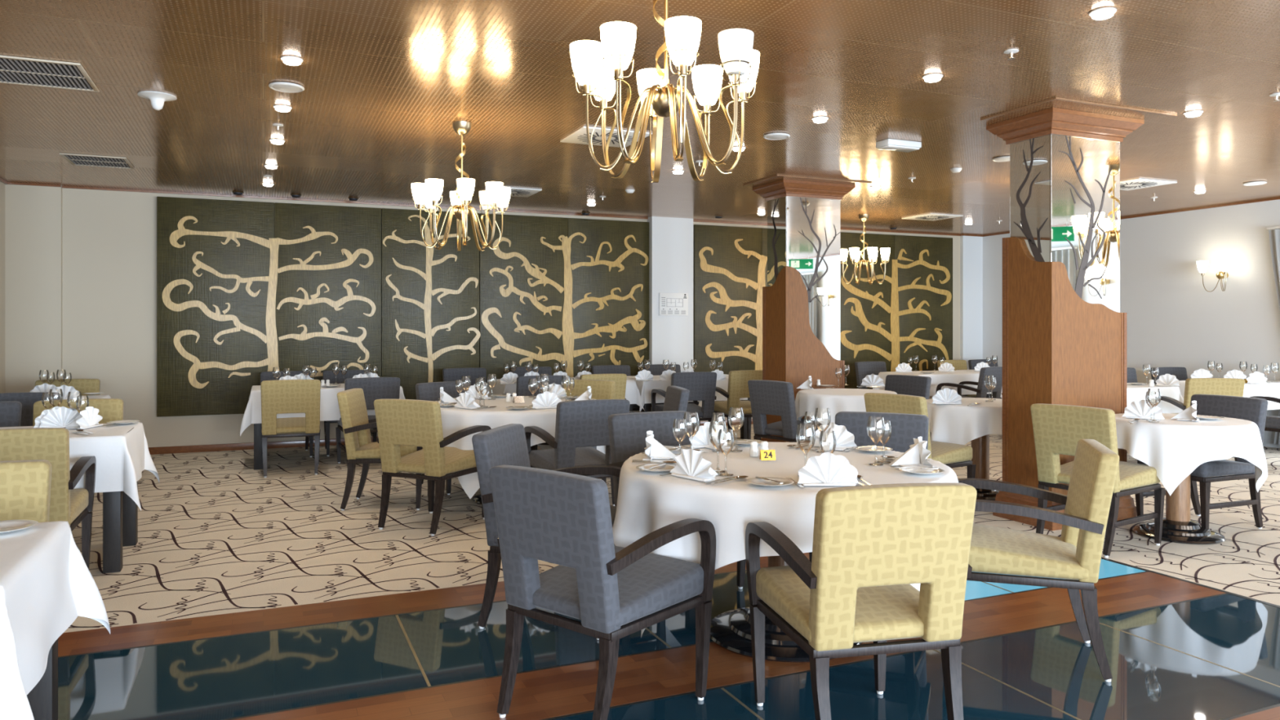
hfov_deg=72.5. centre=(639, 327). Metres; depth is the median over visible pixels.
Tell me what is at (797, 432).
wine glass
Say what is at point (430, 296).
panel
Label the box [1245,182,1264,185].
grille
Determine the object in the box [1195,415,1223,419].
plate
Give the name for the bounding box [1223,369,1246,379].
napkin
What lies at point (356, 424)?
armchair
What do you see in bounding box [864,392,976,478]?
dining chair
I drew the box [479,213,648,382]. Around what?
panel
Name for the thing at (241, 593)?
floor
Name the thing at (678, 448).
plate
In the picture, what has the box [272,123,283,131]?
sprinkler
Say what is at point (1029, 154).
mirror
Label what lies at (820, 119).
recessed light
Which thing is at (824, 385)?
plate
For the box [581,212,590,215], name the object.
recessed light
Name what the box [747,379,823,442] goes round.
dining chair
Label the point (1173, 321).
wall
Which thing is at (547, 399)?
napkin
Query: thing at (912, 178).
sprinkler
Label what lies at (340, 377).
dining chair
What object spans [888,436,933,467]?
napkin
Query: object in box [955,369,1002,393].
tablecloth
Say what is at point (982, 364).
napkin
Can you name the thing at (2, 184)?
wall
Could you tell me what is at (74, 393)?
napkin
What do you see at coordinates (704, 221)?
trim
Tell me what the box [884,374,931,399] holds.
dining chair
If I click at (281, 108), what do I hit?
recessed light
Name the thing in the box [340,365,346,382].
wine glass
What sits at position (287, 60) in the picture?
recessed light
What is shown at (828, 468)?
napkin
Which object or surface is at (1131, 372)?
dining chair
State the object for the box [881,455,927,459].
spoon
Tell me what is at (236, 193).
recessed light
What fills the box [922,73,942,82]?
recessed light
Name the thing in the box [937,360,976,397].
dining chair
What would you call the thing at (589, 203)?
recessed light
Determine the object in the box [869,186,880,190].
recessed light
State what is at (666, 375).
napkin
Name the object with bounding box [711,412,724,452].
wine glass
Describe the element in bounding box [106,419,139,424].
plate
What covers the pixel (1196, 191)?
recessed light
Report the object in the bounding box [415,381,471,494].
armchair
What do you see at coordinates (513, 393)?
pepper shaker
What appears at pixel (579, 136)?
ceiling vent
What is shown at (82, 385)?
dining chair
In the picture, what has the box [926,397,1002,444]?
tablecloth
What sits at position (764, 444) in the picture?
pepper shaker
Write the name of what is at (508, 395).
salt shaker
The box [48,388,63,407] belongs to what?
wine glass
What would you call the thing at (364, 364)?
wine glass
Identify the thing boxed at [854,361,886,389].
dining chair
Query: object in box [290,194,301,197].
recessed light
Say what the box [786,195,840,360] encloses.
mirror
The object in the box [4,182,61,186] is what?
trim
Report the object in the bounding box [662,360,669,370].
wine glass
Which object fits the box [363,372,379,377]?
napkin
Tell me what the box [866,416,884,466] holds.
wine glass
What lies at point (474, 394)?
napkin
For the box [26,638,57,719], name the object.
dining table
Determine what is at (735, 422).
baseboard
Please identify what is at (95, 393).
plate
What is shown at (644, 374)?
napkin
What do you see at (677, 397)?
armchair
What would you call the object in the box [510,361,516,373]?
wine glass
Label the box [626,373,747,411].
tablecloth
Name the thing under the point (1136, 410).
napkin
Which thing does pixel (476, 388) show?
wine glass
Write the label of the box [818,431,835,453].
wine glass
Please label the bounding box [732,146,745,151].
recessed light
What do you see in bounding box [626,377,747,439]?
dining table
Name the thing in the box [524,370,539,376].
napkin
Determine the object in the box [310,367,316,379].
wine glass
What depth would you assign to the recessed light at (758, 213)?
10.93 m
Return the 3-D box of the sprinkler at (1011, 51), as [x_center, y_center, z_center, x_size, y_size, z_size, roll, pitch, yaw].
[1.933,-1.418,4.545,0.074,0.042,0.074,0,0,-23]
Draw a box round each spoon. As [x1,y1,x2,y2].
[75,429,93,433]
[631,461,676,463]
[711,475,748,484]
[786,443,808,447]
[857,475,871,484]
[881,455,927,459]
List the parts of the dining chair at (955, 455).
backrest, seat, seat frame, leg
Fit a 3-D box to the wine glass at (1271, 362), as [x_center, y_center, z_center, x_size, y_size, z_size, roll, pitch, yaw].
[6.827,0.484,9.394,0.076,0.205,0.076,0,0,-23]
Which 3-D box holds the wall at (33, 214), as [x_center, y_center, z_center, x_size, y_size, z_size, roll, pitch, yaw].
[-6.088,-0.050,8.776,0.470,2.780,0.060,0,0,-23]
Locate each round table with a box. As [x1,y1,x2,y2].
[472,493,482,504]
[710,555,861,662]
[971,434,999,500]
[1132,474,1225,544]
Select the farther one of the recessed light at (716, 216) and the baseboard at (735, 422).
the baseboard at (735, 422)
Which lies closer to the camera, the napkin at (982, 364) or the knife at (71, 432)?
the knife at (71, 432)
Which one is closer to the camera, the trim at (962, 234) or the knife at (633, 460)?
the knife at (633, 460)
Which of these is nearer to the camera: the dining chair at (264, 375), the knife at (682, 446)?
the knife at (682, 446)
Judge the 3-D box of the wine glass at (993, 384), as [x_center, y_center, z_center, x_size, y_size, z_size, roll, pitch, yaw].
[2.776,0.484,6.939,0.076,0.205,0.076,0,0,-23]
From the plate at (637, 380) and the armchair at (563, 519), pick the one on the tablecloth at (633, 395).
the plate at (637, 380)
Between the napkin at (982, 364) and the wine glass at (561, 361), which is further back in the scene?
the napkin at (982, 364)
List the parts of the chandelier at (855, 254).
lamp shade, arm, lamp shade, lamp shade, arm, rod, arm, lamp shade, arm, lamp shade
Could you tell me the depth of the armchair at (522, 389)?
8.50 m
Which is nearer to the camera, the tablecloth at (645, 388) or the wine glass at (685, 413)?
the wine glass at (685, 413)
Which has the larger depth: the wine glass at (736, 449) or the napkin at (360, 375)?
the napkin at (360, 375)
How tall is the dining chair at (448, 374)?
0.868 m
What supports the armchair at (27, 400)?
on the floor
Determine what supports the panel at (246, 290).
attached to the wall at (109, 237)
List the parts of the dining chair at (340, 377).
leg, leg, seat frame, backrest, leg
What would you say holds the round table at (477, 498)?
on the floor
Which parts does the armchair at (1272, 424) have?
armrest, seat frame, seat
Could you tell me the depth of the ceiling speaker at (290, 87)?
5.19 m
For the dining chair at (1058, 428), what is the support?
on the floor
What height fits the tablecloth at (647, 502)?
0.586 m
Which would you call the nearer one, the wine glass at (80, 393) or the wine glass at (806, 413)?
the wine glass at (806, 413)
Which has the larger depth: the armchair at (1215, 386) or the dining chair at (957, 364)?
the dining chair at (957, 364)
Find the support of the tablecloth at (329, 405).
on the dining table at (258, 452)
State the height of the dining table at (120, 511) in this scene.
0.745 m
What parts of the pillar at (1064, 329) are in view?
wood panel, edge trim, wood panel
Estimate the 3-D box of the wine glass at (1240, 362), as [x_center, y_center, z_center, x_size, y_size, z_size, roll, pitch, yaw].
[6.736,0.484,9.750,0.076,0.205,0.076,0,0,-23]
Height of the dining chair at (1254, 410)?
0.868 m
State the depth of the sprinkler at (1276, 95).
5.38 m
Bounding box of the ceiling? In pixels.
[0,0,1279,235]
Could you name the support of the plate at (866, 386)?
on the tablecloth at (837, 400)
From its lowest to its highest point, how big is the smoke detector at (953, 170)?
0.034 m
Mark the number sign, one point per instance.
(765, 455)
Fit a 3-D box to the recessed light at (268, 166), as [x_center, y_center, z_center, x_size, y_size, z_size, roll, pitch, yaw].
[-3.277,-1.425,7.763,0.114,0.027,0.114,0,0,-23]
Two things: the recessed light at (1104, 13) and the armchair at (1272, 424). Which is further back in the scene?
the armchair at (1272, 424)
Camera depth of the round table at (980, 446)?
6.86 m
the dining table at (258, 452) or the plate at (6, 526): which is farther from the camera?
the dining table at (258, 452)
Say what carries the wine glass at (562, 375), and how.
on the tablecloth at (454, 420)
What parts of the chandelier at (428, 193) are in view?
lamp shade, lamp shade, lamp shade, arm, arm, arm, lamp shade, rod, arm, lamp shade, arm, arm, arm, lamp shade, lamp shade, lamp shade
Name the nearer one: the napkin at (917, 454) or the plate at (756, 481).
the plate at (756, 481)
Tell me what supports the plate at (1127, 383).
on the tablecloth at (1135, 393)
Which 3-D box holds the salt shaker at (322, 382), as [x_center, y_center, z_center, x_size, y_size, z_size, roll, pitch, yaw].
[-3.139,0.553,8.643,0.042,0.068,0.042,0,0,-23]
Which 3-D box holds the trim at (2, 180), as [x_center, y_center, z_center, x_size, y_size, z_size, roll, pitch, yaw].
[-3.224,-1.429,1.572,0.025,0.021,15.440,0,0,-23]
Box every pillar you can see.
[742,174,871,443]
[980,97,1177,530]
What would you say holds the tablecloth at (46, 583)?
on the dining table at (42, 699)
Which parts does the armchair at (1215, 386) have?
armrest, backrest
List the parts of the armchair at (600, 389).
leg, backrest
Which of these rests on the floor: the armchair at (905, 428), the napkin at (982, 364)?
the armchair at (905, 428)
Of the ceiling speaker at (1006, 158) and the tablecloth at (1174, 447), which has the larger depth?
the ceiling speaker at (1006, 158)
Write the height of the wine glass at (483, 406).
0.181 m
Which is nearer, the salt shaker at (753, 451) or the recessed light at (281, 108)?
the salt shaker at (753, 451)
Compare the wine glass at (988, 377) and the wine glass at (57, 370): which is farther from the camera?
the wine glass at (57, 370)
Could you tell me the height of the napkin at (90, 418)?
0.122 m
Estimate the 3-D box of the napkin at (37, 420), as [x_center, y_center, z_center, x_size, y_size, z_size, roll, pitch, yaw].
[-3.464,0.526,5.179,0.236,0.123,0.155,0,0,-41]
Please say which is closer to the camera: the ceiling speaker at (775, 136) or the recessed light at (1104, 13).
the recessed light at (1104, 13)
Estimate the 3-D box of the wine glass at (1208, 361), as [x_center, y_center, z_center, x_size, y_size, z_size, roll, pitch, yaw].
[6.460,0.484,9.875,0.076,0.205,0.076,0,0,-23]
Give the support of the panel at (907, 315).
attached to the wall at (109, 237)
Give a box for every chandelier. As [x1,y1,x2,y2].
[411,120,511,251]
[569,0,759,182]
[840,213,889,284]
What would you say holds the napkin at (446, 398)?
on the tablecloth at (454, 420)
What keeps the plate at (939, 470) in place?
on the tablecloth at (647, 502)
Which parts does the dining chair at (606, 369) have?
backrest, seat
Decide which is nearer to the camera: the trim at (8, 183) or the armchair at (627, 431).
the armchair at (627, 431)
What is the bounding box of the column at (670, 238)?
[647,216,693,422]
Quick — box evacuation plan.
[658,293,688,315]
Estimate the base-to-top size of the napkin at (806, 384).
0.123 m
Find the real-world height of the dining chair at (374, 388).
0.868 m
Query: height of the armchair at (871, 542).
0.868 m
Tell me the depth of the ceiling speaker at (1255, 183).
8.66 m
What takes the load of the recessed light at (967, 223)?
in the ceiling
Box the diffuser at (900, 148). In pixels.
[877,144,919,152]
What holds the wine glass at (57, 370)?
on the tablecloth at (89, 396)
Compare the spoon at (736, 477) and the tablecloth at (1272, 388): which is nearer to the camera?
the spoon at (736, 477)
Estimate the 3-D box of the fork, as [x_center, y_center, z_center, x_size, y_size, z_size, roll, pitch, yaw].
[0.583,0.584,3.281,0.022,0.005,0.190,0,0,-6]
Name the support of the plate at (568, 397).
on the tablecloth at (454, 420)
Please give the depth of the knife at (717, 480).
3.33 m
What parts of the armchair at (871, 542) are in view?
leg, armrest, leg, seat, seat frame, leg, backrest, leg, armrest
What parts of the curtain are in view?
rail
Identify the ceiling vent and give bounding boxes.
[0,54,99,92]
[59,152,134,168]
[484,186,542,197]
[560,125,652,146]
[901,213,963,221]
[1120,177,1177,191]
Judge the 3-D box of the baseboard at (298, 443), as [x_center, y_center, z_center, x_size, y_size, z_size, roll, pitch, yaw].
[-2.888,1.302,10.179,6.498,0.075,0.017,0,0,-23]
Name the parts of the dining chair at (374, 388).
leg, seat, seat frame, backrest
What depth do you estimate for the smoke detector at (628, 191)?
9.12 m
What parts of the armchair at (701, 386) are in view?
armrest, seat, backrest, leg, seat frame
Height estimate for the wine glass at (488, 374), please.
0.205 m
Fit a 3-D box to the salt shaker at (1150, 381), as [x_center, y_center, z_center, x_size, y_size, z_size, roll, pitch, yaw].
[5.051,0.553,8.637,0.042,0.068,0.042,0,0,-23]
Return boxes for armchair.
[0,391,60,426]
[0,401,22,426]
[0,427,96,569]
[0,459,52,522]
[32,398,124,426]
[337,388,422,510]
[373,399,491,536]
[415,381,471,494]
[471,423,621,639]
[488,464,715,719]
[502,375,567,395]
[524,399,630,478]
[530,379,615,478]
[579,373,626,399]
[601,386,689,506]
[608,410,746,589]
[650,372,716,433]
[714,369,762,440]
[745,482,977,719]
[808,411,928,562]
[936,366,1002,398]
[957,439,1119,682]
[1160,377,1244,461]
[1249,395,1279,432]
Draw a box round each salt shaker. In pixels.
[320,379,324,386]
[505,393,511,401]
[749,440,758,457]
[816,379,820,386]
[1148,379,1153,386]
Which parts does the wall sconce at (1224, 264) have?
lamp shade, arm, arm, lamp shade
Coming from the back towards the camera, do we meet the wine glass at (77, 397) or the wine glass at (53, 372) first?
the wine glass at (53, 372)
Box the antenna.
[137,90,177,110]
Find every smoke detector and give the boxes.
[625,189,635,193]
[950,168,961,173]
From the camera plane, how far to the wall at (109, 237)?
9.12 m
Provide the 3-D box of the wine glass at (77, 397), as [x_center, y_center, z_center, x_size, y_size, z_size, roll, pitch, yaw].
[-3.299,0.496,5.170,0.066,0.181,0.066,0,0,-23]
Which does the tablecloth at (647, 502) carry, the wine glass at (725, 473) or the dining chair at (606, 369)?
the wine glass at (725, 473)
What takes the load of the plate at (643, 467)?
on the tablecloth at (647, 502)
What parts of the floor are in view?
glass panel, glass panel, glass panel, glass panel, glass panel, glass panel, glass panel, glass panel, glass panel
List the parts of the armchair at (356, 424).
leg, backrest, leg, seat frame, armrest, armrest, seat, leg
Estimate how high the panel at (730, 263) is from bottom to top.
2.315 m
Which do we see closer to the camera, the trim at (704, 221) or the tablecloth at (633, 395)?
the tablecloth at (633, 395)
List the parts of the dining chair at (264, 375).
backrest, leg, leg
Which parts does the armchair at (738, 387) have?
armrest, leg, seat, seat frame, backrest, leg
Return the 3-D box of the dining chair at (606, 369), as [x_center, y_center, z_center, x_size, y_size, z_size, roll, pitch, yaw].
[-0.254,0.906,10.639,0.520,0.868,0.617,0,0,-23]
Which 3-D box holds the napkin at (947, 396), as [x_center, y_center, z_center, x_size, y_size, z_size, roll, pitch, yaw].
[2.359,0.526,6.755,0.239,0.123,0.155,0,0,2]
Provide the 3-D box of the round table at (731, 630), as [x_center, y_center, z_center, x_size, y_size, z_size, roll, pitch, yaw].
[0.628,0.967,3.821,1.374,0.746,1.374,0,0,-23]
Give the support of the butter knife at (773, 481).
on the plate at (756, 481)
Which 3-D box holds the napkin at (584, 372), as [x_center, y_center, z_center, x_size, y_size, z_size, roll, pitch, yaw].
[-0.618,0.526,9.446,0.236,0.123,0.155,0,0,-23]
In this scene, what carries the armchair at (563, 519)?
on the floor
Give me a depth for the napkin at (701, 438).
4.27 m
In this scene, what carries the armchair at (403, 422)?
on the floor
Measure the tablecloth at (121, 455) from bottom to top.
0.408 m
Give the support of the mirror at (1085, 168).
attached to the pillar at (1064, 329)
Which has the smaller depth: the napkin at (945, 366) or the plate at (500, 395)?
the plate at (500, 395)
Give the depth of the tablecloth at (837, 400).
7.71 m
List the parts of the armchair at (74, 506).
backrest, seat, seat frame, armrest, leg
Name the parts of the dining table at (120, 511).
leg, leg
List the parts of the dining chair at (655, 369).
backrest, seat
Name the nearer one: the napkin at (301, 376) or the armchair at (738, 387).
the napkin at (301, 376)
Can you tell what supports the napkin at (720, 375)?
on the tablecloth at (645, 388)
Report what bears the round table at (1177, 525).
on the floor
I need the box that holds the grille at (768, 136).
[766,134,786,138]
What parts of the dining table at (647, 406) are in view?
leg, leg, leg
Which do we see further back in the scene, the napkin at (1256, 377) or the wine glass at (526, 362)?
the wine glass at (526, 362)
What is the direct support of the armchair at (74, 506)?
on the floor
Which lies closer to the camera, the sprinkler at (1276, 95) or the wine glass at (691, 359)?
the sprinkler at (1276, 95)
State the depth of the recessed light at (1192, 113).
5.81 m
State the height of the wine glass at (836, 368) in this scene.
0.181 m
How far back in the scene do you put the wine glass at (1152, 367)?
8.86 m
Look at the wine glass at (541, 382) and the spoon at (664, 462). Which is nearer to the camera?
the spoon at (664, 462)
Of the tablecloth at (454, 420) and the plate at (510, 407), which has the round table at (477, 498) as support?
the tablecloth at (454, 420)
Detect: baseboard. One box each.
[148,436,377,454]
[699,418,753,426]
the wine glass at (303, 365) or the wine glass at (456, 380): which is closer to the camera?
the wine glass at (456, 380)
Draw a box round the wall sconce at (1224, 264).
[1196,258,1231,292]
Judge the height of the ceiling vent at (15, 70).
0.011 m
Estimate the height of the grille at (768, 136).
0.006 m
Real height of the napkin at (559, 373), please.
0.122 m
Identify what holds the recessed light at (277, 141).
in the ceiling
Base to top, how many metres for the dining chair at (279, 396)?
0.868 m
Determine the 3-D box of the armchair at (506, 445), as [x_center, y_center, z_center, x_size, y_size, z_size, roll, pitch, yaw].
[-0.390,0.906,4.037,0.622,0.868,0.561,0,0,13]
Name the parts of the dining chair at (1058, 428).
leg, backrest, seat frame, seat, leg, leg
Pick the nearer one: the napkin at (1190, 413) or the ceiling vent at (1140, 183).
the napkin at (1190, 413)
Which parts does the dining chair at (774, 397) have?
leg, backrest, seat frame, seat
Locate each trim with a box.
[0,177,7,183]
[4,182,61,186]
[62,185,648,219]
[693,220,961,235]
[961,234,982,236]
[982,197,1279,236]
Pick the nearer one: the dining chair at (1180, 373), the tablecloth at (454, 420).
the tablecloth at (454, 420)
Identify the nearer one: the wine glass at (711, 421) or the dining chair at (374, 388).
the wine glass at (711, 421)
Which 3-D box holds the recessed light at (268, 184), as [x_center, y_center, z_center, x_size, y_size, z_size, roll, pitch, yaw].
[-3.720,-1.425,8.733,0.114,0.027,0.114,0,0,-23]
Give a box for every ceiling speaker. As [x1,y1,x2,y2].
[268,82,304,93]
[763,133,790,140]
[991,155,1009,161]
[1242,181,1266,186]
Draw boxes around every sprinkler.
[263,175,271,181]
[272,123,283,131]
[695,160,702,166]
[907,177,915,182]
[1004,48,1018,59]
[1269,93,1279,102]
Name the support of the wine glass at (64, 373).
on the tablecloth at (89, 396)
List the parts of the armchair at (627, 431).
armrest, backrest, leg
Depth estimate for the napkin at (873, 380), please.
8.75 m
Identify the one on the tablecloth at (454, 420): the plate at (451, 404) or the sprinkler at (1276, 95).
the plate at (451, 404)
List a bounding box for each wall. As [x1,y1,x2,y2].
[0,182,4,393]
[4,184,62,392]
[62,187,959,447]
[960,235,982,369]
[982,199,1279,448]
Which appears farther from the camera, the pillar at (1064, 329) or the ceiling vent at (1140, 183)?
the ceiling vent at (1140, 183)
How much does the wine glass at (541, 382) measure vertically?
0.181 m
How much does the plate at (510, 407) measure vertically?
0.012 m
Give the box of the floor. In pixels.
[57,424,1279,719]
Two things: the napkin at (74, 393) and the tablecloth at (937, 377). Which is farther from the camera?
the tablecloth at (937, 377)
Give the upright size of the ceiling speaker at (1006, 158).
0.017 m
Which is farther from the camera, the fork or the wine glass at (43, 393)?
the wine glass at (43, 393)
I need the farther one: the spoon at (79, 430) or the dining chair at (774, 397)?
the dining chair at (774, 397)
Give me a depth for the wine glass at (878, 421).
3.81 m
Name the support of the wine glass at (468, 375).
on the tablecloth at (454, 420)
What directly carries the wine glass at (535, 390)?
on the tablecloth at (454, 420)
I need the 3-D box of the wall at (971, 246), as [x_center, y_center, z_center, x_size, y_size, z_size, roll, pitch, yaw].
[5.174,-0.050,13.634,0.400,2.780,0.060,0,0,-23]
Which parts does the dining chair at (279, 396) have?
leg, seat, backrest, seat frame, leg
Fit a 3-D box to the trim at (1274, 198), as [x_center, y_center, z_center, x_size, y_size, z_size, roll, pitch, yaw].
[8.415,-1.429,6.591,0.025,0.021,15.440,0,0,-23]
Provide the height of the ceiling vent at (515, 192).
0.012 m
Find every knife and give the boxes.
[71,431,88,435]
[631,459,662,462]
[648,463,666,469]
[681,445,707,452]
[703,475,736,484]
[733,439,760,442]
[755,476,782,484]
[901,467,937,470]
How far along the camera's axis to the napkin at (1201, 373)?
9.81 m
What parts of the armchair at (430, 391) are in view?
backrest, leg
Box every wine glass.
[39,369,48,383]
[41,392,54,408]
[46,372,54,384]
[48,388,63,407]
[56,369,66,383]
[62,373,71,383]
[66,391,82,409]
[75,395,88,411]
[272,367,280,380]
[302,364,310,379]
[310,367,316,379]
[332,364,339,383]
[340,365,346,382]
[363,364,371,375]
[455,379,463,403]
[461,375,471,392]
[475,377,484,406]
[477,377,485,399]
[479,382,488,407]
[487,373,496,399]
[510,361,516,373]
[524,361,532,371]
[528,378,537,406]
[539,373,549,391]
[540,382,549,393]
[560,360,567,371]
[560,375,570,401]
[566,377,574,400]
[644,360,650,369]
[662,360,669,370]
[672,418,687,461]
[682,412,699,447]
[690,359,697,372]
[708,420,727,472]
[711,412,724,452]
[717,428,733,475]
[728,407,744,451]
[795,423,815,476]
[804,411,817,450]
[813,408,831,453]
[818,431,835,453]
[835,368,842,386]
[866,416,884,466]
[875,420,891,463]
[913,355,919,370]
[931,355,937,370]
[984,375,994,401]
[987,377,996,399]
[1142,364,1151,384]
[1145,391,1157,421]
[1146,388,1160,422]
[1151,367,1159,377]
[1207,360,1215,373]
[1239,361,1247,373]
[1262,365,1270,382]
[1270,362,1279,382]
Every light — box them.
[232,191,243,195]
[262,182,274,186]
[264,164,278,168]
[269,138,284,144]
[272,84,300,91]
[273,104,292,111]
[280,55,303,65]
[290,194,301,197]
[347,197,358,200]
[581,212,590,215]
[586,202,595,205]
[671,169,684,173]
[714,215,722,218]
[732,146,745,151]
[756,212,765,215]
[811,115,828,123]
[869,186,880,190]
[875,138,921,152]
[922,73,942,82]
[964,222,973,225]
[1088,7,1116,20]
[1183,110,1203,117]
[1193,190,1206,193]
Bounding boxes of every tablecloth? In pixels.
[0,422,159,510]
[0,520,110,719]
[81,395,111,399]
[240,383,404,435]
[435,395,605,498]
[485,377,644,410]
[612,441,958,637]
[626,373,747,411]
[795,388,897,425]
[872,370,1002,398]
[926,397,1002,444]
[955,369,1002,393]
[1115,413,1267,495]
[1127,383,1183,413]
[1177,380,1279,409]
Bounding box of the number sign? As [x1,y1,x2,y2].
[759,449,775,460]
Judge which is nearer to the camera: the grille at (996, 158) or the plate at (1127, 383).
the grille at (996, 158)
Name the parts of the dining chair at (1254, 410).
leg, leg, seat, leg, seat frame, backrest, leg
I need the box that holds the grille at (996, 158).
[995,157,1009,160]
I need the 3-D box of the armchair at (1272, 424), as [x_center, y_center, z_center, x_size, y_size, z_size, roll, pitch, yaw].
[6.323,0.906,8.410,0.622,0.868,0.561,0,0,-21]
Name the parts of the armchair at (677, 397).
leg, backrest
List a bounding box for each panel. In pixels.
[156,196,381,417]
[381,208,480,399]
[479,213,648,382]
[693,224,767,374]
[840,231,952,389]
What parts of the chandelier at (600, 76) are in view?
lamp shade, lamp shade, lamp shade, arm, arm, arm, lamp shade, arm, rod, arm, lamp shade, arm, arm, lamp shade, arm, lamp shade, lamp shade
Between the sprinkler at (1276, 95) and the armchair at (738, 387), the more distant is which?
the armchair at (738, 387)
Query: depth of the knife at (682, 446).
4.22 m
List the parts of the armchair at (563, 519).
leg, backrest, leg, seat frame, seat, armrest, leg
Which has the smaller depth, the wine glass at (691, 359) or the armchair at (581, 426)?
the armchair at (581, 426)
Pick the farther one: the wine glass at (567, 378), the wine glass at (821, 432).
the wine glass at (567, 378)
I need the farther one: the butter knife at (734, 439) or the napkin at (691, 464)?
the butter knife at (734, 439)
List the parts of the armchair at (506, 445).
armrest, leg, backrest, seat frame, seat, armrest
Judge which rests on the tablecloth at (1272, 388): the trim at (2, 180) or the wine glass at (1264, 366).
the wine glass at (1264, 366)
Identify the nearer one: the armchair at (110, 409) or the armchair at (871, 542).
the armchair at (871, 542)
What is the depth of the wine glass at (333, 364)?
9.08 m
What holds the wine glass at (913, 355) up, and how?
on the tablecloth at (937, 377)
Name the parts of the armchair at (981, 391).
armrest, armrest, backrest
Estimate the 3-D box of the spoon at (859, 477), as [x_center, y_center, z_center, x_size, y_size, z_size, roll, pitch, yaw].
[0.848,0.582,3.325,0.042,0.008,0.199,0,0,-4]
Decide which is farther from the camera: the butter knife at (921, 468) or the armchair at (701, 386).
the armchair at (701, 386)
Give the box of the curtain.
[1266,225,1279,444]
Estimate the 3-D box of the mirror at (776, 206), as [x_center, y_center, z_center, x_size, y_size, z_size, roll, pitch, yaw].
[1.378,-0.438,8.793,0.009,1.755,0.349,0,0,-23]
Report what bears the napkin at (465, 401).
on the tablecloth at (454, 420)
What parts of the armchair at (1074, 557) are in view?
armrest, seat, seat frame, armrest, leg, backrest, leg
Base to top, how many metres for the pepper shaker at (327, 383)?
0.068 m
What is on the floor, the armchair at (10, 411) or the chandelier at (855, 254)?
the armchair at (10, 411)
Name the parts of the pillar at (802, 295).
wood panel, edge trim, wood panel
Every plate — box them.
[0,519,38,533]
[82,391,103,395]
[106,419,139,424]
[322,384,339,386]
[440,403,455,406]
[489,394,506,396]
[506,405,529,409]
[564,395,579,398]
[635,463,675,471]
[636,379,653,381]
[644,445,681,451]
[728,439,762,444]
[746,476,794,486]
[817,384,834,386]
[854,445,893,452]
[866,386,884,387]
[898,466,944,474]
[1127,382,1146,384]
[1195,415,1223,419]
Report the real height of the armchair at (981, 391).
0.868 m
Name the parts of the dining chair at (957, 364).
backrest, seat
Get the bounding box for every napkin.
[29,382,55,392]
[33,406,59,427]
[39,406,81,427]
[51,384,79,399]
[65,406,103,429]
[279,375,296,379]
[294,373,312,379]
[352,373,368,377]
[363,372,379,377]
[438,386,457,403]
[453,391,480,408]
[466,383,490,399]
[499,372,518,384]
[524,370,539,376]
[531,391,561,408]
[542,382,566,398]
[553,371,568,379]
[573,386,591,400]
[574,370,591,379]
[634,369,653,381]
[642,430,676,460]
[659,369,675,381]
[670,446,718,481]
[681,368,693,372]
[688,422,730,449]
[711,369,726,380]
[796,375,813,389]
[797,452,857,485]
[808,422,857,450]
[860,373,884,386]
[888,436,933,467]
[895,362,912,372]
[931,387,962,404]
[937,362,954,371]
[973,361,989,371]
[1122,400,1164,419]
[1155,373,1179,386]
[1170,400,1199,421]
[1191,368,1213,377]
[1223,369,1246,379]
[1246,371,1266,383]
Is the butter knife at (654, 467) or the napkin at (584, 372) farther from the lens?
the napkin at (584, 372)
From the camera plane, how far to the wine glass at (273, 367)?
8.39 m
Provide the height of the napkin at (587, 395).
0.122 m
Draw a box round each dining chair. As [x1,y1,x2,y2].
[35,378,100,395]
[260,370,313,457]
[260,379,320,477]
[322,369,377,456]
[335,377,399,468]
[442,367,486,389]
[510,366,551,376]
[591,364,641,410]
[643,364,700,425]
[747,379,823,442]
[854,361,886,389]
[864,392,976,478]
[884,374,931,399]
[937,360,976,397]
[968,359,998,369]
[1030,403,1164,557]
[1127,367,1137,382]
[1134,394,1267,528]
[1151,366,1187,385]
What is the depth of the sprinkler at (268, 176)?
8.30 m
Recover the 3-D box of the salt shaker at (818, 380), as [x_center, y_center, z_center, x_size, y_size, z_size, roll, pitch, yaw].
[1.785,0.553,8.733,0.042,0.068,0.042,0,0,-23]
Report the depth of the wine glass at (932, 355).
11.87 m
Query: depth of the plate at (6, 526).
2.56 m
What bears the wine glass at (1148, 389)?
on the tablecloth at (1174, 447)
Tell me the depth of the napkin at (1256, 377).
9.17 m
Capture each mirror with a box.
[767,196,786,286]
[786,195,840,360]
[1009,134,1050,262]
[1050,133,1119,312]
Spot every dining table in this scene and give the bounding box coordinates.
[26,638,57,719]
[102,427,137,573]
[253,423,263,470]
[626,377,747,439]
[629,404,632,411]
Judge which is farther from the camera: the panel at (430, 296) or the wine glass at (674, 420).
the panel at (430, 296)
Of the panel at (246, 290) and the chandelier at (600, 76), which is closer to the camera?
the chandelier at (600, 76)
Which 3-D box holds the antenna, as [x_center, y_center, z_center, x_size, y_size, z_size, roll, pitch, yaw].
[-2.996,-1.393,5.421,0.216,0.091,0.216,0,0,-23]
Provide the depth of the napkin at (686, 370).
9.76 m
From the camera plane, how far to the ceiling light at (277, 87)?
5.20 m
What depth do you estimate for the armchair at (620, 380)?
8.91 m
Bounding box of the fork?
[785,477,804,488]
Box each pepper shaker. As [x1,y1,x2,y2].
[325,379,329,386]
[511,392,516,401]
[760,440,768,449]
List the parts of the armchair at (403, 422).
leg, backrest, seat frame, leg, seat, leg, armrest, leg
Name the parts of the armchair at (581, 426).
armrest, seat, seat frame, backrest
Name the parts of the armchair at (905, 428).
leg, backrest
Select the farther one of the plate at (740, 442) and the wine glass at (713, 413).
the plate at (740, 442)
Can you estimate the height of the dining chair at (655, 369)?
0.868 m
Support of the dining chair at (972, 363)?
on the floor
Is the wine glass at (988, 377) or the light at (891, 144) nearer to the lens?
the light at (891, 144)

